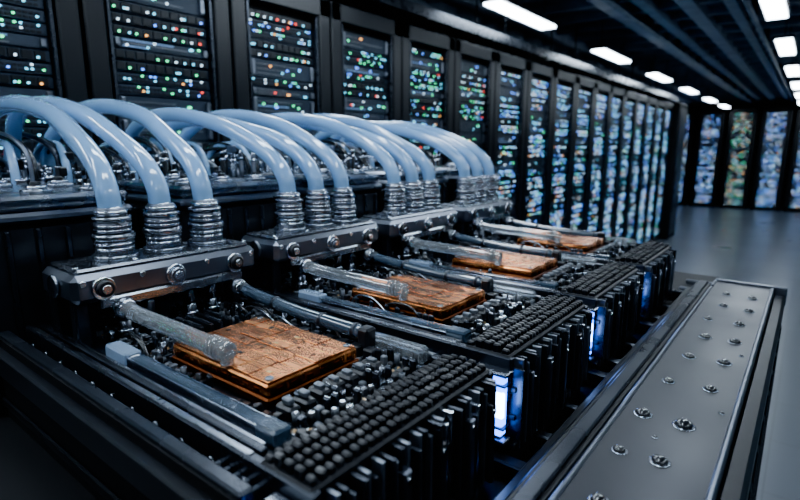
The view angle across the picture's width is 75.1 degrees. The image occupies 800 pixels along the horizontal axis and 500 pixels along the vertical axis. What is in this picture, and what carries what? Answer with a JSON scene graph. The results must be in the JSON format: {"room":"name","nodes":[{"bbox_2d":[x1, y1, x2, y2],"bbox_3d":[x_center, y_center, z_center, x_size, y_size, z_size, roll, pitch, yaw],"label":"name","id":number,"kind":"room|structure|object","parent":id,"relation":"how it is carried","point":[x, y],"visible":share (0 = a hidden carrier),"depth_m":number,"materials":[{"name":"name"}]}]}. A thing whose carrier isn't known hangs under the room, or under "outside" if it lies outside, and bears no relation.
{"room":"data center","nodes":[
{"label":"data center","id":0,"kind":"room"},
{"bbox_2d":[410,0,707,108],"bbox_3d":[2.377,-2.817,7.514,0.126,0.123,25.200,9,14,37],"label":"ceiling beam","id":1,"kind":"structure","parent":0,"point":[446,8],"depth_m":6.28,"materials":[{"name":"grey metal"}]},
{"bbox_2d":[426,0,799,106],"bbox_3d":[5.017,-2.549,6.027,7.280,0.070,24.717,9,14,37],"label":"ceiling","id":2,"kind":"structure","parent":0,"point":[643,62],"depth_m":6.93,"materials":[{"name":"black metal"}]},
{"bbox_2d":[328,0,677,100],"bbox_3d":[0.851,-2.045,4.580,0.301,0.497,14.350,9,14,37],"label":"cable tray","id":3,"kind":"object","parent":2,"relation":"attached to","point":[408,12],"visible":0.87,"depth_m":4.42,"materials":[{"name":"grey metal"}]},
{"bbox_2d":[480,0,558,29],"bbox_3d":[0.997,-2.051,4.191,0.182,0.334,1.092,9,14,37],"label":"ceiling light","id":4,"kind":"object","parent":2,"relation":"hanging from","point":[512,8],"depth_m":4.12,"materials":[{"name":"white plastic"}]},
{"bbox_2d":[450,0,720,107],"bbox_3d":[2.708,-2.767,7.260,0.091,0.123,25.200,9,14,37],"label":"ceiling beam","id":5,"kind":"structure","parent":2,"relation":"attached to","point":[564,40],"depth_m":6.36,"materials":[{"name":"black metal"}]},
{"bbox_2d":[589,20,632,62],"bbox_3d":[2.486,-2.420,6.056,0.182,0.334,1.092,9,14,37],"label":"ceiling light","id":6,"kind":"object","parent":2,"relation":"hanging from","point":[606,51],"depth_m":5.91,"materials":[{"name":"white plastic"}]},
{"bbox_2d":[586,0,756,106],"bbox_3d":[3.452,-2.653,6.689,0.126,0.123,25.200,9,14,37],"label":"ceiling beam","id":7,"kind":"structure","parent":2,"relation":"attached to","point":[599,4],"depth_m":6.07,"materials":[{"name":"black metal"}]},
{"bbox_2d":[630,0,766,106],"bbox_3d":[3.672,-2.620,6.519,0.091,0.123,25.200,9,14,37],"label":"ceiling beam","id":8,"kind":"structure","parent":2,"relation":"attached to","point":[650,7],"depth_m":6.13,"materials":[{"name":"black metal"}]},
{"bbox_2d":[674,0,780,105],"bbox_3d":[3.920,-2.582,6.329,0.126,0.123,25.200,9,14,37],"label":"ceiling beam","id":9,"kind":"structure","parent":2,"relation":"attached to","point":[698,13],"depth_m":6.13,"materials":[{"name":"black metal"}]},
{"bbox_2d":[723,0,792,105],"bbox_3d":[4.168,-2.545,6.139,0.091,0.123,25.200,9,14,37],"label":"ceiling beam","id":10,"kind":"structure","parent":2,"relation":"attached to","point":[735,7],"depth_m":6.07,"materials":[{"name":"black metal"}]},
{"bbox_2d":[757,0,791,19],"bbox_3d":[2.772,-1.980,3.830,0.182,0.334,1.092,9,14,37],"label":"ceiling light","id":11,"kind":"object","parent":2,"relation":"hanging from","point":[771,9],"depth_m":3.97,"materials":[{"name":"white plastic"}]},
{"bbox_2d":[773,17,797,55],"bbox_3d":[4.110,-2.312,5.506,0.182,0.334,1.092,9,14,37],"label":"ceiling light","id":12,"kind":"object","parent":2,"relation":"hanging from","point":[785,44],"depth_m":5.33,"materials":[{"name":"white plastic"}]},
{"bbox_2d":[645,57,673,81],"bbox_3d":[3.974,-2.790,7.921,0.182,0.334,1.092,9,14,37],"label":"ceiling light","id":13,"kind":"object","parent":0,"point":[658,75],"depth_m":7.75,"materials":[{"name":"white plastic"}]},
{"bbox_2d":[601,0,759,107],"bbox_3d":[3.562,-2.600,6.612,0.063,0.198,25.200,9,14,37],"label":"conduit","id":14,"kind":"object","parent":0,"point":[647,27],"depth_m":6.15,"materials":[{"name":"black metal"}]},
{"bbox_2d":[678,72,699,93],"bbox_3d":[5.463,-3.159,9.787,0.182,0.334,1.092,9,14,37],"label":"ceiling light","id":15,"kind":"object","parent":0,"point":[689,89],"depth_m":9.59,"materials":[{"name":"white plastic"}]},
{"bbox_2d":[702,85,717,101],"bbox_3d":[7.017,-3.544,11.733,0.182,0.334,1.092,9,14,37],"label":"ceiling light","id":16,"kind":"object","parent":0,"point":[708,98],"depth_m":11.50,"materials":[{"name":"white plastic"}]},
{"bbox_2d":[717,95,730,107],"bbox_3d":[8.484,-3.908,13.571,0.182,0.334,1.092,9,14,37],"label":"ceiling light","id":17,"kind":"object","parent":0,"point":[724,105],"depth_m":13.36,"materials":[{"name":"white plastic"}]},
{"bbox_2d":[657,201,799,499],"bbox_3d":[4.747,0.546,6.288,7.280,0.070,25.200,9,14,37],"label":"floor","id":18,"kind":"structure","parent":0,"point":[745,245],"depth_m":7.45,"materials":[{"name":"tile"}]},
{"bbox_2d":[0,0,92,162],"bbox_3d":[-1.610,0.094,2.014,0.791,2.478,0.602,9,14,37],"label":"rack","id":19,"kind":"object","parent":18,"relation":"on","point":[42,53],"visible":0.14,"depth_m":1.79,"materials":[{"name":"metal"}]},
{"bbox_2d":[78,0,234,166],"bbox_3d":[-1.231,-0.001,2.489,0.791,2.478,0.602,9,14,37],"label":"rack","id":20,"kind":"object","parent":18,"relation":"on","point":[149,54],"visible":0.24,"depth_m":2.11,"materials":[{"name":"metal"}]},
{"bbox_2d":[228,0,330,160],"bbox_3d":[-0.851,-0.095,2.965,0.791,2.478,0.602,9,14,37],"label":"rack","id":21,"kind":"object","parent":18,"relation":"on","point":[280,49],"visible":0.16,"depth_m":2.57,"materials":[{"name":"metal"}]},
{"bbox_2d":[329,1,400,142],"bbox_3d":[-0.471,-0.189,3.441,0.791,2.478,0.602,9,14,37],"label":"rack","id":22,"kind":"object","parent":18,"relation":"on","point":[365,47],"visible":0.22,"depth_m":3.04,"materials":[{"name":"metal"}]},
{"bbox_2d":[0,271,787,499],"bbox_3d":[-0.321,0.776,1.262,1.823,1.432,2.856,9,14,37],"label":"frame","id":23,"kind":"object","parent":18,"relation":"on","point":[680,411],"visible":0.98,"depth_m":0.69,"materials":[{"name":"grey metal"}]},
{"bbox_2d":[0,131,88,184],"bbox_3d":[-0.992,-0.056,1.302,0.490,0.473,0.358,9,14,37],"label":"bank","id":24,"kind":"object","parent":23,"relation":"on","point":[23,170],"visible":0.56,"depth_m":1.23,"materials":[{"name":"grey metal"}]},
{"bbox_2d":[0,176,132,413],"bbox_3d":[-0.713,0.053,0.997,0.330,0.376,0.272,9,14,37],"label":"housing","id":25,"kind":"object","parent":23,"relation":"on","point":[41,225],"visible":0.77,"depth_m":0.87,"materials":[{"name":"black metal"}]},
{"bbox_2d":[73,133,235,179],"bbox_3d":[-0.768,-0.112,1.583,0.490,0.474,0.357,9,14,37],"label":"bank","id":26,"kind":"object","parent":23,"relation":"on","point":[165,160],"visible":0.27,"depth_m":1.44,"materials":[{"name":"grey metal"}]},
{"bbox_2d":[117,170,282,299],"bbox_3d":[-0.488,-0.002,1.278,0.330,0.376,0.272,9,14,37],"label":"housing","id":27,"kind":"object","parent":23,"relation":"on","point":[248,204],"visible":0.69,"depth_m":1.18,"materials":[{"name":"black metal"}]},
{"bbox_2d":[182,141,324,177],"bbox_3d":[-0.543,-0.168,1.864,0.490,0.473,0.358,9,14,37],"label":"bank","id":28,"kind":"object","parent":23,"relation":"on","point":[252,162],"visible":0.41,"depth_m":1.67,"materials":[{"name":"grey metal"}]},
{"bbox_2d":[25,287,496,499],"bbox_3d":[-0.245,0.208,0.760,0.704,0.164,0.340,9,14,37],"label":"blade","id":29,"kind":"object","parent":23,"relation":"on","point":[406,421],"visible":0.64,"depth_m":0.59,"materials":[{"name":"grey metal"}]},
{"bbox_2d":[42,199,254,346],"bbox_3d":[-0.409,0.022,0.905,0.136,0.206,0.345,9,14,37],"label":"coolant manifold","id":30,"kind":"object","parent":29,"relation":"on","point":[166,265],"visible":0.96,"depth_m":0.84,"materials":[{"name":"grey metal"}]},
{"bbox_2d":[0,95,123,208],"bbox_3d":[-0.764,-0.194,1.049,0.806,0.239,0.064,9,14,37],"label":"hose","id":31,"kind":"object","parent":30,"relation":"attached to","point":[99,170],"visible":0.96,"depth_m":0.86,"materials":[{"name":"blue plastic"}]},
{"bbox_2d":[0,95,171,203],"bbox_3d":[-0.715,-0.207,1.109,0.806,0.241,0.065,9,14,37],"label":"hose","id":32,"kind":"object","parent":30,"relation":"attached to","point":[154,181],"visible":0.52,"depth_m":0.92,"materials":[{"name":"blue plastic"}]},
{"bbox_2d":[40,98,213,199],"bbox_3d":[-0.661,-0.222,1.177,0.806,0.244,0.069,9,14,37],"label":"hose","id":33,"kind":"object","parent":30,"relation":"attached to","point":[194,168],"visible":0.64,"depth_m":1.02,"materials":[{"name":"blue plastic"}]},
{"bbox_2d":[227,278,375,348],"bbox_3d":[-0.174,0.102,0.867,0.347,0.064,0.032,9,14,37],"label":"pipe","id":34,"kind":"object","parent":30,"relation":"attached to","point":[366,336],"visible":0.99,"depth_m":0.83,"materials":[{"name":"grey metal"}]},
{"bbox_2d":[172,316,358,408],"bbox_3d":[-0.190,0.145,0.728,0.217,0.033,0.157,9,14,37],"label":"plate","id":35,"kind":"object","parent":29,"relation":"on","point":[274,360],"visible":0.89,"depth_m":0.69,"materials":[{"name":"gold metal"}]},
{"bbox_2d":[110,296,236,367],"bbox_3d":[-0.324,0.109,0.730,0.279,0.046,0.034,8,14,36],"label":"pipe","id":36,"kind":"object","parent":35,"relation":"attached to","point":[216,347],"visible":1,"depth_m":0.70,"materials":[{"name":"white plastic"}]},
{"bbox_2d":[241,166,381,272],"bbox_3d":[-0.264,-0.058,1.559,0.330,0.376,0.272,9,14,37],"label":"housing","id":37,"kind":"object","parent":23,"relation":"on","point":[364,185],"visible":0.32,"depth_m":1.48,"materials":[{"name":"black metal"}]},
{"bbox_2d":[284,137,382,169],"bbox_3d":[-0.319,-0.224,2.145,0.490,0.474,0.357,9,14,37],"label":"bank","id":38,"kind":"object","parent":23,"relation":"on","point":[348,153],"visible":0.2,"depth_m":2.01,"materials":[{"name":"grey metal"}]},
{"bbox_2d":[346,163,448,250],"bbox_3d":[-0.040,-0.114,1.840,0.330,0.376,0.272,9,14,37],"label":"housing","id":39,"kind":"object","parent":23,"relation":"on","point":[440,175],"visible":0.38,"depth_m":1.72,"materials":[{"name":"black plastic"}]},
{"bbox_2d":[358,145,439,166],"bbox_3d":[-0.094,-0.279,2.427,0.490,0.473,0.358,9,14,37],"label":"bank","id":40,"kind":"object","parent":23,"relation":"on","point":[432,160],"visible":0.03,"depth_m":2.37,"materials":[{"name":"grey metal"}]},
{"bbox_2d":[223,258,592,453],"bbox_3d":[-0.021,0.152,1.042,0.704,0.164,0.340,9,14,37],"label":"blade","id":41,"kind":"object","parent":23,"relation":"on","point":[536,348],"visible":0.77,"depth_m":0.85,"materials":[{"name":"grey metal"}]},
{"bbox_2d":[241,187,377,292],"bbox_3d":[-0.184,-0.033,1.186,0.136,0.206,0.345,9,14,37],"label":"coolant manifold","id":42,"kind":"object","parent":41,"relation":"on","point":[321,237],"visible":0.91,"depth_m":1.12,"materials":[{"name":"grey metal"}]},
{"bbox_2d":[119,107,295,192],"bbox_3d":[-0.540,-0.247,1.329,0.806,0.234,0.062,9,14,37],"label":"hose","id":43,"kind":"object","parent":42,"relation":"attached to","point":[284,176],"visible":0.68,"depth_m":1.17,"materials":[{"name":"blue plastic"}]},
{"bbox_2d":[147,114,324,189],"bbox_3d":[-0.490,-0.254,1.394,0.806,0.223,0.062,9,14,37],"label":"hose","id":44,"kind":"object","parent":42,"relation":"attached to","point":[306,163],"visible":0.48,"depth_m":1.19,"materials":[{"name":"blue plastic"}]},
{"bbox_2d":[176,109,349,187],"bbox_3d":[-0.439,-0.274,1.456,0.806,0.238,0.062,9,14,37],"label":"hose","id":45,"kind":"object","parent":42,"relation":"attached to","point":[311,143],"visible":0.62,"depth_m":1.30,"materials":[{"name":"blue plastic"}]},
{"bbox_2d":[361,249,493,292],"bbox_3d":[0.050,0.047,1.148,0.347,0.064,0.032,9,14,37],"label":"pipe","id":46,"kind":"object","parent":42,"relation":"attached to","point":[486,284],"visible":0.98,"depth_m":1.12,"materials":[{"name":"grey metal"}]},
{"bbox_2d":[350,274,486,324],"bbox_3d":[0.035,0.089,1.009,0.217,0.033,0.157,9,14,37],"label":"plate","id":47,"kind":"object","parent":41,"relation":"on","point":[443,300],"visible":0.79,"depth_m":0.96,"materials":[{"name":"brown metal"}]},
{"bbox_2d":[294,258,409,301],"bbox_3d":[-0.100,0.053,1.011,0.279,0.046,0.034,8,14,36],"label":"pipe","id":48,"kind":"object","parent":47,"relation":"attached to","point":[391,287],"visible":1,"depth_m":0.99,"materials":[{"name":"white plastic"}]},
{"bbox_2d":[416,161,497,231],"bbox_3d":[0.185,-0.169,2.122,0.330,0.376,0.272,9,14,37],"label":"housing","id":49,"kind":"object","parent":23,"relation":"on","point":[452,174],"visible":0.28,"depth_m":1.94,"materials":[{"name":"black plastic"}]},
{"bbox_2d":[354,241,643,367],"bbox_3d":[0.204,0.097,1.323,0.704,0.164,0.340,9,14,37],"label":"blade","id":50,"kind":"object","parent":23,"relation":"on","point":[613,291],"visible":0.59,"depth_m":1.13,"materials":[{"name":"grey metal"}]},
{"bbox_2d":[359,180,457,259],"bbox_3d":[0.040,-0.089,1.467,0.136,0.206,0.345,9,14,37],"label":"coolant manifold","id":51,"kind":"object","parent":50,"relation":"on","point":[414,209],"visible":0.91,"depth_m":1.41,"materials":[{"name":"grey metal"}]},
{"bbox_2d":[230,112,400,182],"bbox_3d":[-0.316,-0.306,1.610,0.806,0.240,0.062,9,14,37],"label":"hose","id":52,"kind":"object","parent":51,"relation":"attached to","point":[379,153],"visible":0.65,"depth_m":1.46,"materials":[{"name":"blue plastic"}]},
{"bbox_2d":[243,124,419,181],"bbox_3d":[-0.265,-0.310,1.675,0.806,0.224,0.062,9,14,37],"label":"hose","id":53,"kind":"object","parent":51,"relation":"attached to","point":[408,166],"visible":0.41,"depth_m":1.46,"materials":[{"name":"blue plastic"}]},
{"bbox_2d":[314,113,434,179],"bbox_3d":[-0.214,-0.333,1.737,0.806,0.244,0.062,9,14,37],"label":"hose","id":54,"kind":"object","parent":51,"relation":"attached to","point":[428,173],"visible":0.55,"depth_m":1.55,"materials":[{"name":"blue plastic"}]},
{"bbox_2d":[445,230,561,261],"bbox_3d":[0.274,-0.009,1.430,0.347,0.064,0.032,9,14,37],"label":"pipe","id":55,"kind":"object","parent":51,"relation":"attached to","point":[451,234],"visible":0.94,"depth_m":1.41,"materials":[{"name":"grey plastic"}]},
{"bbox_2d":[451,248,558,280],"bbox_3d":[0.259,0.034,1.290,0.217,0.033,0.157,9,14,37],"label":"plate","id":56,"kind":"object","parent":50,"relation":"on","point":[519,265],"visible":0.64,"depth_m":1.24,"materials":[{"name":"brown metal"}]},
{"bbox_2d":[402,235,502,265],"bbox_3d":[0.125,-0.003,1.292,0.279,0.046,0.034,8,14,36],"label":"pipe","id":57,"kind":"object","parent":56,"relation":"attached to","point":[493,256],"visible":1,"depth_m":1.27,"materials":[{"name":"white plastic"}]},
{"bbox_2d":[432,225,676,319],"bbox_3d":[0.428,0.041,1.604,0.704,0.164,0.340,9,14,37],"label":"blade","id":58,"kind":"object","parent":23,"relation":"on","point":[656,260],"visible":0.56,"depth_m":1.42,"materials":[{"name":"grey metal"}]},
{"bbox_2d":[440,175,512,238],"bbox_3d":[0.265,-0.145,1.748,0.136,0.206,0.345,9,14,37],"label":"coolant manifold","id":59,"kind":"object","parent":58,"relation":"on","point":[477,198],"visible":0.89,"depth_m":1.69,"materials":[{"name":"grey metal"}]},
{"bbox_2d":[306,120,469,176],"bbox_3d":[-0.091,-0.356,1.892,0.806,0.230,0.062,9,14,37],"label":"hose","id":60,"kind":"object","parent":59,"relation":"attached to","point":[432,141],"visible":0.62,"depth_m":1.72,"materials":[{"name":"blue plastic"}]},
{"bbox_2d":[328,121,482,175],"bbox_3d":[-0.041,-0.369,1.955,0.806,0.231,0.062,9,14,37],"label":"hose","id":61,"kind":"object","parent":59,"relation":"attached to","point":[470,157],"visible":0.39,"depth_m":1.75,"materials":[{"name":"blue plastic"}]},
{"bbox_2d":[336,121,494,174],"bbox_3d":[0.010,-0.383,2.019,0.806,0.234,0.062,9,14,37],"label":"hose","id":62,"kind":"object","parent":59,"relation":"attached to","point":[485,161],"visible":0.36,"depth_m":1.82,"materials":[{"name":"blue plastic"}]},
{"bbox_2d":[502,217,605,240],"bbox_3d":[0.499,-0.065,1.711,0.347,0.064,0.032,9,14,37],"label":"pipe","id":63,"kind":"object","parent":59,"relation":"attached to","point":[507,221],"visible":0.85,"depth_m":1.70,"materials":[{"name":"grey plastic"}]},
{"bbox_2d":[516,234,604,253],"bbox_3d":[0.484,-0.022,1.571,0.217,0.033,0.157,9,14,37],"label":"plate","id":64,"kind":"object","parent":58,"relation":"on","point":[588,245],"visible":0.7,"depth_m":1.52,"materials":[{"name":"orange metal"}]},
{"bbox_2d":[472,220,560,242],"bbox_3d":[0.349,-0.058,1.573,0.279,0.046,0.034,8,14,36],"label":"pipe","id":65,"kind":"object","parent":64,"relation":"attached to","point":[554,236],"visible":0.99,"depth_m":1.56,"materials":[{"name":"white plastic"}]},
{"bbox_2d":[401,23,453,165],"bbox_3d":[-0.091,-0.283,3.917,0.791,2.478,0.602,9,14,37],"label":"rack","id":66,"kind":"object","parent":18,"relation":"on","point":[427,57],"visible":0.23,"depth_m":3.54,"materials":[{"name":"metal"}]},
{"bbox_2d":[452,39,495,162],"bbox_3d":[0.288,-0.377,4.393,0.791,2.478,0.602,9,14,37],"label":"rack","id":67,"kind":"object","parent":18,"relation":"on","point":[474,65],"visible":0.24,"depth_m":4.04,"materials":[{"name":"metal"}]},
{"bbox_2d":[492,51,528,227],"bbox_3d":[0.668,-0.472,4.868,0.791,2.478,0.602,9,14,37],"label":"rack","id":68,"kind":"object","parent":18,"relation":"on","point":[511,72],"visible":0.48,"depth_m":4.58,"materials":[{"name":"metal"}]},
{"bbox_2d":[521,61,554,227],"bbox_3d":[1.048,-0.566,5.344,0.791,2.478,0.602,9,14,37],"label":"rack","id":69,"kind":"object","parent":18,"relation":"on","point":[541,78],"visible":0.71,"depth_m":5.07,"materials":[{"name":"metal"}]},
{"bbox_2d":[547,69,576,228],"bbox_3d":[1.428,-0.660,5.820,0.791,2.478,0.602,9,14,37],"label":"rack","id":70,"kind":"object","parent":18,"relation":"on","point":[565,85],"visible":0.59,"depth_m":5.56,"materials":[{"name":"metal"}]},
{"bbox_2d":[568,76,595,230],"bbox_3d":[1.807,-0.754,6.296,0.791,2.478,0.602,9,14,37],"label":"rack","id":71,"kind":"object","parent":18,"relation":"on","point":[585,92],"visible":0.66,"depth_m":6.05,"materials":[{"name":"metal"}]},
{"bbox_2d":[586,81,611,231],"bbox_3d":[2.187,-0.848,6.771,0.791,2.478,0.602,9,14,37],"label":"rack","id":72,"kind":"object","parent":18,"relation":"on","point":[603,91],"visible":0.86,"depth_m":6.54,"materials":[{"name":"metal"}]},
{"bbox_2d":[601,86,625,236],"bbox_3d":[2.567,-0.943,7.247,0.791,2.478,0.602,9,14,37],"label":"rack","id":73,"kind":"object","parent":18,"relation":"on","point":[617,106],"visible":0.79,"depth_m":7.03,"materials":[{"name":"metal"}]},
{"bbox_2d":[614,90,637,237],"bbox_3d":[2.947,-1.037,7.723,0.791,2.478,0.602,9,14,37],"label":"rack","id":74,"kind":"object","parent":18,"relation":"on","point":[630,108],"visible":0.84,"depth_m":7.52,"materials":[{"name":"metal"}]},
{"bbox_2d":[626,94,647,239],"bbox_3d":[3.326,-1.131,8.199,0.791,2.478,0.602,9,14,37],"label":"rack","id":75,"kind":"object","parent":18,"relation":"on","point":[642,101],"visible":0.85,"depth_m":8.01,"materials":[{"name":"metal"}]},
{"bbox_2d":[636,97,657,242],"bbox_3d":[3.706,-1.225,8.675,0.791,2.478,0.602,9,14,37],"label":"rack","id":76,"kind":"object","parent":18,"relation":"on","point":[652,103],"visible":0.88,"depth_m":8.49,"materials":[{"name":"metal"}]},
{"bbox_2d":[645,100,665,241],"bbox_3d":[4.086,-1.319,9.150,0.791,2.478,0.602,9,14,37],"label":"rack","id":77,"kind":"object","parent":18,"relation":"on","point":[661,105],"visible":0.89,"depth_m":8.98,"materials":[{"name":"metal"}]},
{"bbox_2d":[653,102,673,241],"bbox_3d":[4.466,-1.414,9.626,0.791,2.478,0.602,9,14,37],"label":"rack","id":78,"kind":"object","parent":18,"relation":"on","point":[669,107],"visible":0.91,"depth_m":9.47,"materials":[{"name":"metal"}]},
{"bbox_2d":[661,103,687,239],"bbox_3d":[4.916,-1.528,10.132,0.931,2.506,0.728,9,14,37],"label":"rack","id":79,"kind":"object","parent":18,"relation":"on","point":[679,119],"visible":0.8,"depth_m":9.71,"materials":[{"name":"metal"}]},
{"bbox_2d":[678,110,698,205],"bbox_3d":[8.512,-2.787,15.797,0.674,2.775,0.791,9,14,37],"label":"rack","id":80,"kind":"object","parent":18,"relation":"on","point":[692,115],"visible":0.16,"depth_m":15.42,"materials":[{"name":"metal"}]},
{"bbox_2d":[689,109,729,206],"bbox_3d":[9.112,-2.696,15.335,0.674,2.775,0.791,9,14,37],"label":"rack","id":81,"kind":"object","parent":18,"relation":"on","point":[712,127],"visible":1,"depth_m":15.06,"materials":[{"name":"metal"}]},
{"bbox_2d":[718,108,760,208],"bbox_3d":[9.713,-2.604,14.874,0.674,2.775,0.791,9,14,37],"label":"rack","id":82,"kind":"object","parent":18,"relation":"on","point":[743,124],"visible":1,"depth_m":14.60,"materials":[{"name":"metal"}]},
{"bbox_2d":[750,106,794,210],"bbox_3d":[10.314,-2.513,14.412,0.674,2.775,0.791,9,14,37],"label":"rack","id":83,"kind":"object","parent":18,"relation":"on","point":[776,122],"visible":1,"depth_m":14.14,"materials":[{"name":"metal"}]},
{"bbox_2d":[783,106,799,212],"bbox_3d":[10.915,-2.422,13.951,0.674,2.775,0.791,9,14,37],"label":"rack","id":84,"kind":"object","parent":18,"relation":"on","point":[792,198],"visible":1,"depth_m":13.89,"materials":[{"name":"metal"}]},
{"bbox_2d":[688,103,799,202],"bbox_3d":[12.536,-2.935,15.741,7.280,3.087,0.070,9,14,37],"label":"wall","id":85,"kind":"structure","parent":0,"point":[781,104],"depth_m":16.32,"materials":[{"name":"black metal"}]},
{"bbox_2d":[742,0,796,107],"bbox_3d":[4.278,-2.491,6.061,0.063,0.198,25.200,9,14,37],"label":"conduit","id":86,"kind":"object","parent":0,"point":[752,7],"depth_m":5.95,"materials":[{"name":"black metal"}]},
{"bbox_2d":[783,53,799,75],"bbox_3d":[5.491,-2.654,7.236,0.182,0.334,1.092,9,14,37],"label":"ceiling light","id":87,"kind":"object","parent":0,"point":[791,69],"depth_m":7.05,"materials":[{"name":"white plastic"}]},
{"bbox_2d":[790,75,799,88],"bbox_3d":[6.871,-2.997,8.967,0.182,0.334,1.092,9,14,37],"label":"ceiling light","id":88,"kind":"object","parent":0,"point":[795,84],"depth_m":8.74,"materials":[{"name":"white plastic"}]},
{"bbox_2d":[794,91,799,97],"bbox_3d":[8.252,-3.339,10.697,0.182,0.334,1.092,9,14,37],"label":"ceiling light","id":89,"kind":"object","parent":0,"point":[797,94],"depth_m":10.40,"materials":[{"name":"white plastic"}]}
]}

